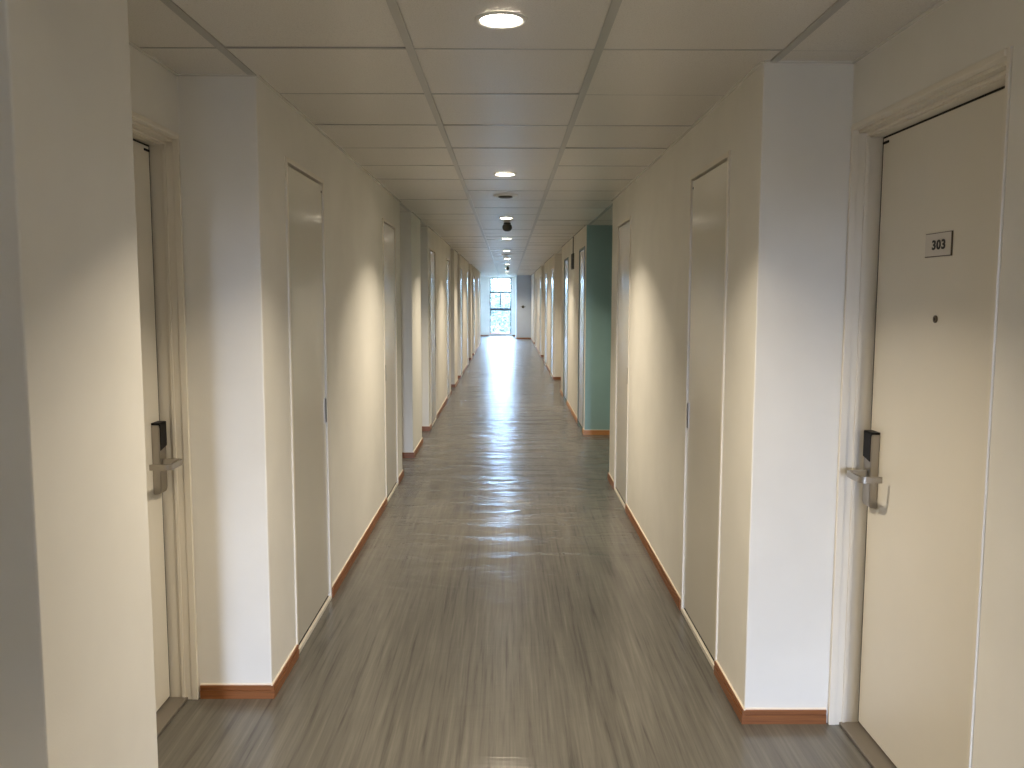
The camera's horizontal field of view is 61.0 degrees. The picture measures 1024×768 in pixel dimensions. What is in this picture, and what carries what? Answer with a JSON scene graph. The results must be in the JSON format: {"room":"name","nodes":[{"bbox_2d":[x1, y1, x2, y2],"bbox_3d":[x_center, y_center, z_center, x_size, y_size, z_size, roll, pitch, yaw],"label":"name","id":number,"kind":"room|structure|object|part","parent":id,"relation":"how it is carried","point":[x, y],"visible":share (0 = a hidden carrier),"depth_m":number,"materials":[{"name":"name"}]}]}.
{"room":"hotel corridor","nodes":[
{"label":"hotel corridor","id":0,"kind":"room"},
{"bbox_2d":[0,0,479,767],"bbox_3d":[-1.275,-1.102,14.758,1.090,2.558,44.000,0,6,0],"label":"wall","id":1,"kind":"structure","parent":0,"point":[77,676],"depth_m":2.28,"materials":[{"name":"paint"}]},
{"bbox_2d":[132,111,198,737],"bbox_3d":[-1.384,0.217,2.980,0.195,2.283,1.020,0,6,0],"label":"door","id":2,"kind":"structure","parent":1,"relation":"in","point":[156,148],"depth_m":3.43,"materials":[{"name":"beige wood"}]},
{"bbox_3d":[-1.333,0.311,3.356,0.081,0.022,0.133,0,6,0],"label":"lever handle","id":3,"kind":"part","parent":2,"relation":"part of","materials":[{"name":"silver metal"}]},
{"bbox_2d":[284,156,331,653],"bbox_3d":[-1.017,0.093,4.298,0.053,2.268,0.785,0,6,0],"label":"door","id":4,"kind":"structure","parent":1,"relation":"in","point":[304,190],"depth_m":4.26,"materials":[{"name":"beige wood"}]},
{"bbox_3d":[-0.998,0.140,4.646,0.005,0.135,0.024,0,6,0],"label":"handle","id":5,"kind":"part","parent":4,"relation":"part of","materials":[{"name":"silver metal"}]},
{"bbox_2d":[200,342,480,698],"bbox_3d":[-1.037,0.142,14.884,0.635,0.060,44.000,0,6,0],"label":"baseboard","id":6,"kind":"structure","parent":1,"relation":"attached to","point":[207,691],"depth_m":3.77,"materials":[{"name":"brown wood"}]},
{"bbox_2d":[382,218,398,500],"bbox_3d":[-1.030,-0.201,7.234,0.053,2.268,0.755,0,6,0],"label":"door","id":7,"kind":"structure","parent":1,"relation":"in","point":[388,229],"depth_m":7.24,"materials":[{"name":"beige wood"}]},
{"bbox_2d":[430,248,436,425],"bbox_3d":[-1.050,-0.612,11.331,0.053,2.268,0.780,0,6,0],"label":"door","id":8,"kind":"structure","parent":1,"relation":"in","point":[432,252],"depth_m":11.41,"materials":[{"name":"beige wood"}]},
{"bbox_2d":[446,258,449,398],"bbox_3d":[-1.063,-0.899,14.201,0.053,2.268,0.750,0,6,0],"label":"door","id":9,"kind":"structure","parent":1,"relation":"in","point":[447,260],"depth_m":14.30,"materials":[{"name":"beige wood"}]},
{"bbox_2d":[460,267,462,375],"bbox_3d":[-1.082,-1.303,18.231,0.053,2.268,0.750,0,6,0],"label":"door","id":10,"kind":"structure","parent":1,"relation":"in","point":[461,289],"depth_m":18.32,"materials":[{"name":"beige wood"}]},
{"bbox_3d":[-1.085,-1.305,18.231,0.041,2.200,0.700,0,6,0],"label":"panel","id":11,"kind":"part","parent":10,"relation":"part of","materials":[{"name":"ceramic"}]},
{"bbox_2d":[467,271,468,363],"bbox_3d":[-1.096,-1.590,21.092,0.053,2.268,0.700,0,6,0],"label":"door","id":12,"kind":"structure","parent":1,"relation":"in","point":[467,271],"depth_m":21.08,"materials":[{"name":"beige wood"}]},
{"bbox_3d":[-1.099,-1.592,21.091,0.041,2.200,0.650,0,6,0],"label":"panel","id":13,"kind":"part","parent":12,"relation":"part of","materials":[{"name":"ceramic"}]},
{"bbox_2d":[474,276,474,353],"bbox_3d":[-1.115,-2.002,25.196,0.053,2.268,0.750,0,6,0],"label":"door","id":14,"kind":"structure","parent":1,"relation":"in","point":[474,276],"depth_m":25.45,"materials":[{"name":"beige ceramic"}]},
{"bbox_2d":[478,278,478,345],"bbox_3d":[-1.133,-2.371,28.878,0.053,2.268,0.750,0,6,0],"label":"door","id":15,"kind":"structure","parent":1,"relation":"in","point":[478,278],"depth_m":28.92,"materials":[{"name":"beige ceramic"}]},
{"bbox_2d":[129,0,947,273],"bbox_3d":[-0.080,-2.322,14.641,2.540,0.009,44.000,0,6,0],"label":"trim","id":16,"kind":"structure","parent":1,"relation":"attached to","point":[936,5],"depth_m":3.36,"materials":[{"name":"white"}]},
{"bbox_2d":[480,276,515,335],"bbox_3d":[-0.174,-3.304,36.753,3.500,2.558,0.200,0,6,0],"label":"wall","id":17,"kind":"structure","parent":0,"point":[484,281],"depth_m":36.65,"materials":[{"name":"paint"}]},
{"bbox_2d":[490,278,510,333],"bbox_3d":[-0.486,-3.297,36.692,0.905,2.355,0.140,0,6,0],"label":"window","id":18,"kind":"structure","parent":17,"relation":"in","point":[500,308],"depth_m":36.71,"materials":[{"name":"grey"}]},
{"bbox_2d":[157,336,872,767],"bbox_3d":[-0.073,0.223,14.896,3.500,0.100,44.400,0,6,0],"label":"floor","id":19,"kind":"structure","parent":0,"point":[504,606],"depth_m":4.19,"materials":[{"name":"laminate"}]},
{"bbox_2d":[127,0,938,276],"bbox_3d":[-0.068,-2.371,14.636,3.500,0.104,44.400,0,6,0],"label":"ceiling","id":20,"kind":"structure","parent":0,"point":[641,87],"depth_m":3.29,"materials":[{"name":"tile"}]},
{"bbox_2d":[140,0,848,276],"bbox_3d":[-0.080,-2.331,14.640,2.540,0.024,44.000,0,6,0],"label":"ceiling grid","id":21,"kind":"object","parent":20,"relation":"attached to","point":[614,6],"depth_m":3.21,"materials":[{"name":"silver metal"}]},
{"bbox_2d":[475,11,526,29],"bbox_3d":[-0.033,-1.120,2.679,0.162,0.007,0.162,0,6,0],"label":"recessed light","id":22,"kind":"object","parent":20,"relation":"in","point":[501,20],"visible":1,"depth_m":2.67,"materials":[{"name":"white plastic"}]},
{"bbox_2d":[480,14,521,26],"bbox_3d":[-0.033,-1.122,2.679,0.128,0.004,0.128,0,6,0],"label":"diffuser","id":23,"kind":"object","parent":22,"relation":"attached to","point":[486,20],"depth_m":2.68,"materials":[{"name":"white plastic"}]},
{"bbox_2d":[493,172,515,176],"bbox_3d":[-0.049,-1.458,6.048,0.162,0.007,0.162,0,6,0],"label":"recessed light","id":24,"kind":"object","parent":20,"relation":"in","point":[502,174],"visible":1,"depth_m":6.04,"materials":[{"name":"white plastic"}]},
{"bbox_2d":[493,194,517,198],"bbox_3d":[-0.055,-1.579,7.329,0.216,0.022,0.216,0,6,0],"label":"ceiling vent","id":25,"kind":"object","parent":20,"relation":"in","point":[503,196],"visible":1,"depth_m":7.27,"materials":[{"name":"white plastic"}]},
{"bbox_2d":[502,222,511,231],"bbox_3d":[-0.056,-1.809,10.019,0.112,0.100,0.112,0,6,0],"label":"smoke detector","id":26,"kind":"object","parent":20,"relation":"attached to","point":[506,227],"visible":1,"depth_m":9.98,"materials":[{"name":"black plastic"}]},
{"bbox_2d":[516,0,1023,767],"bbox_3d":[0.970,-1.098,14.769,1.420,2.558,44.000,0,6,0],"label":"wall","id":27,"kind":"structure","parent":0,"point":[786,128],"depth_m":3.30,"materials":[{"name":"paint"}]},
{"bbox_2d":[535,278,536,346],"bbox_3d":[0.811,-2.350,28.713,0.053,2.268,0.800,0,6,0],"label":"door","id":28,"kind":"structure","parent":27,"relation":"in","point":[536,278],"depth_m":29.09,"materials":[{"name":"beige wood"}]},
{"bbox_2d":[540,275,540,353],"bbox_3d":[0.830,-1.951,24.733,0.053,2.268,0.800,0,6,0],"label":"door","id":29,"kind":"structure","parent":27,"relation":"in","point":[540,275],"depth_m":24.77,"materials":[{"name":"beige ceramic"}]},
{"bbox_2d":[545,271,546,364],"bbox_3d":[0.847,-1.592,21.151,0.053,2.268,0.900,0,6,0],"label":"door","id":30,"kind":"structure","parent":27,"relation":"in","point":[546,271],"depth_m":21.09,"materials":[{"name":"beige wood"}]},
{"bbox_2d":[550,267,553,375],"bbox_3d":[0.861,-1.295,18.191,0.053,2.268,0.950,0,6,0],"label":"door","id":31,"kind":"structure","parent":27,"relation":"in","point":[552,268],"depth_m":18.13,"materials":[{"name":"beige wood"}]},
{"bbox_3d":[0.864,-1.297,18.191,0.041,2.200,0.900,0,6,0],"label":"panel","id":32,"kind":"part","parent":31,"relation":"part of","materials":[{"name":"wood"}]},
{"bbox_2d":[563,257,567,401],"bbox_3d":[0.881,-0.864,13.887,0.053,2.268,0.900,0,6,0],"label":"door","id":33,"kind":"structure","parent":27,"relation":"in","point":[565,351],"depth_m":14.00,"materials":[{"name":"beige wood"}]},
{"bbox_2d":[571,237,573,268],"bbox_3d":[0.858,-1.851,12.281,0.027,0.452,0.260,0,6,0],"label":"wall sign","id":34,"kind":"object","parent":27,"relation":"attached to","point":[572,254],"visible":1,"depth_m":12.18,"materials":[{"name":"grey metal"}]},
{"bbox_2d":[577,246,584,430],"bbox_3d":[0.895,-0.571,10.962,0.053,2.268,0.800,0,6,0],"label":"door","id":35,"kind":"structure","parent":27,"relation":"in","point":[582,250],"depth_m":10.98,"materials":[{"name":"beige wood"}]},
{"bbox_2d":[614,216,630,508],"bbox_3d":[0.913,-0.177,7.037,0.053,2.268,0.770,0,6,0],"label":"door","id":36,"kind":"structure","parent":27,"relation":"in","point":[624,227],"depth_m":7.04,"materials":[{"name":"beige wood"}]},
{"bbox_2d":[515,335,826,723],"bbox_3d":[0.715,0.145,14.892,0.941,0.060,44.000,0,6,0],"label":"baseboard","id":37,"kind":"structure","parent":27,"relation":"attached to","point":[745,715],"depth_m":3.51,"materials":[{"name":"brown wood"}]},
{"bbox_2d":[681,150,730,669],"bbox_3d":[0.927,0.115,4.124,0.053,2.268,0.775,0,6,0],"label":"door","id":38,"kind":"structure","parent":27,"relation":"in","point":[710,185],"depth_m":4.08,"materials":[{"name":"beige wood"}]},
{"bbox_2d":[827,46,1012,767],"bbox_3d":[1.331,0.242,2.785,0.195,2.283,1.011,0,6,0],"label":"door","id":39,"kind":"structure","parent":27,"relation":"in","point":[927,174],"depth_m":2.89,"materials":[{"name":"beige wood"}]},
{"bbox_3d":[1.277,0.336,3.156,0.081,0.022,0.133,0,6,0],"label":"lever handle","id":40,"kind":"part","parent":39,"relation":"part of","materials":[{"name":"silver metal"}]},
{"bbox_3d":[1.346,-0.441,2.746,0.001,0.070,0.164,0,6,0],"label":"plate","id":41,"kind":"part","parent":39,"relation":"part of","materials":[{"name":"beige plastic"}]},
{"bbox_3d":[1.348,-0.441,2.745,0.004,0.076,0.170,0,6,0],"label":"number plate","id":42,"kind":"part","parent":39,"relation":"part of","materials":[{"name":"white plastic"}]},
{"label":"outside","id":43,"kind":"structure","parent":0,"visible":0},
{"bbox_3d":[-0.283,3.078,57.091,50.000,0.200,37.000,0,6,0],"label":"ground","id":44,"kind":"structure","parent":43,"visible":0},
{"bbox_2d":[495,279,509,332],"bbox_3d":[2.182,-1.949,49.112,6.595,11.406,6.523,0,6,0],"label":"tree","id":45,"kind":"object","parent":44,"relation":"on","point":[507,280],"visible":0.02,"depth_m":48.30,"materials":[{"name":"green plant"}]}
]}

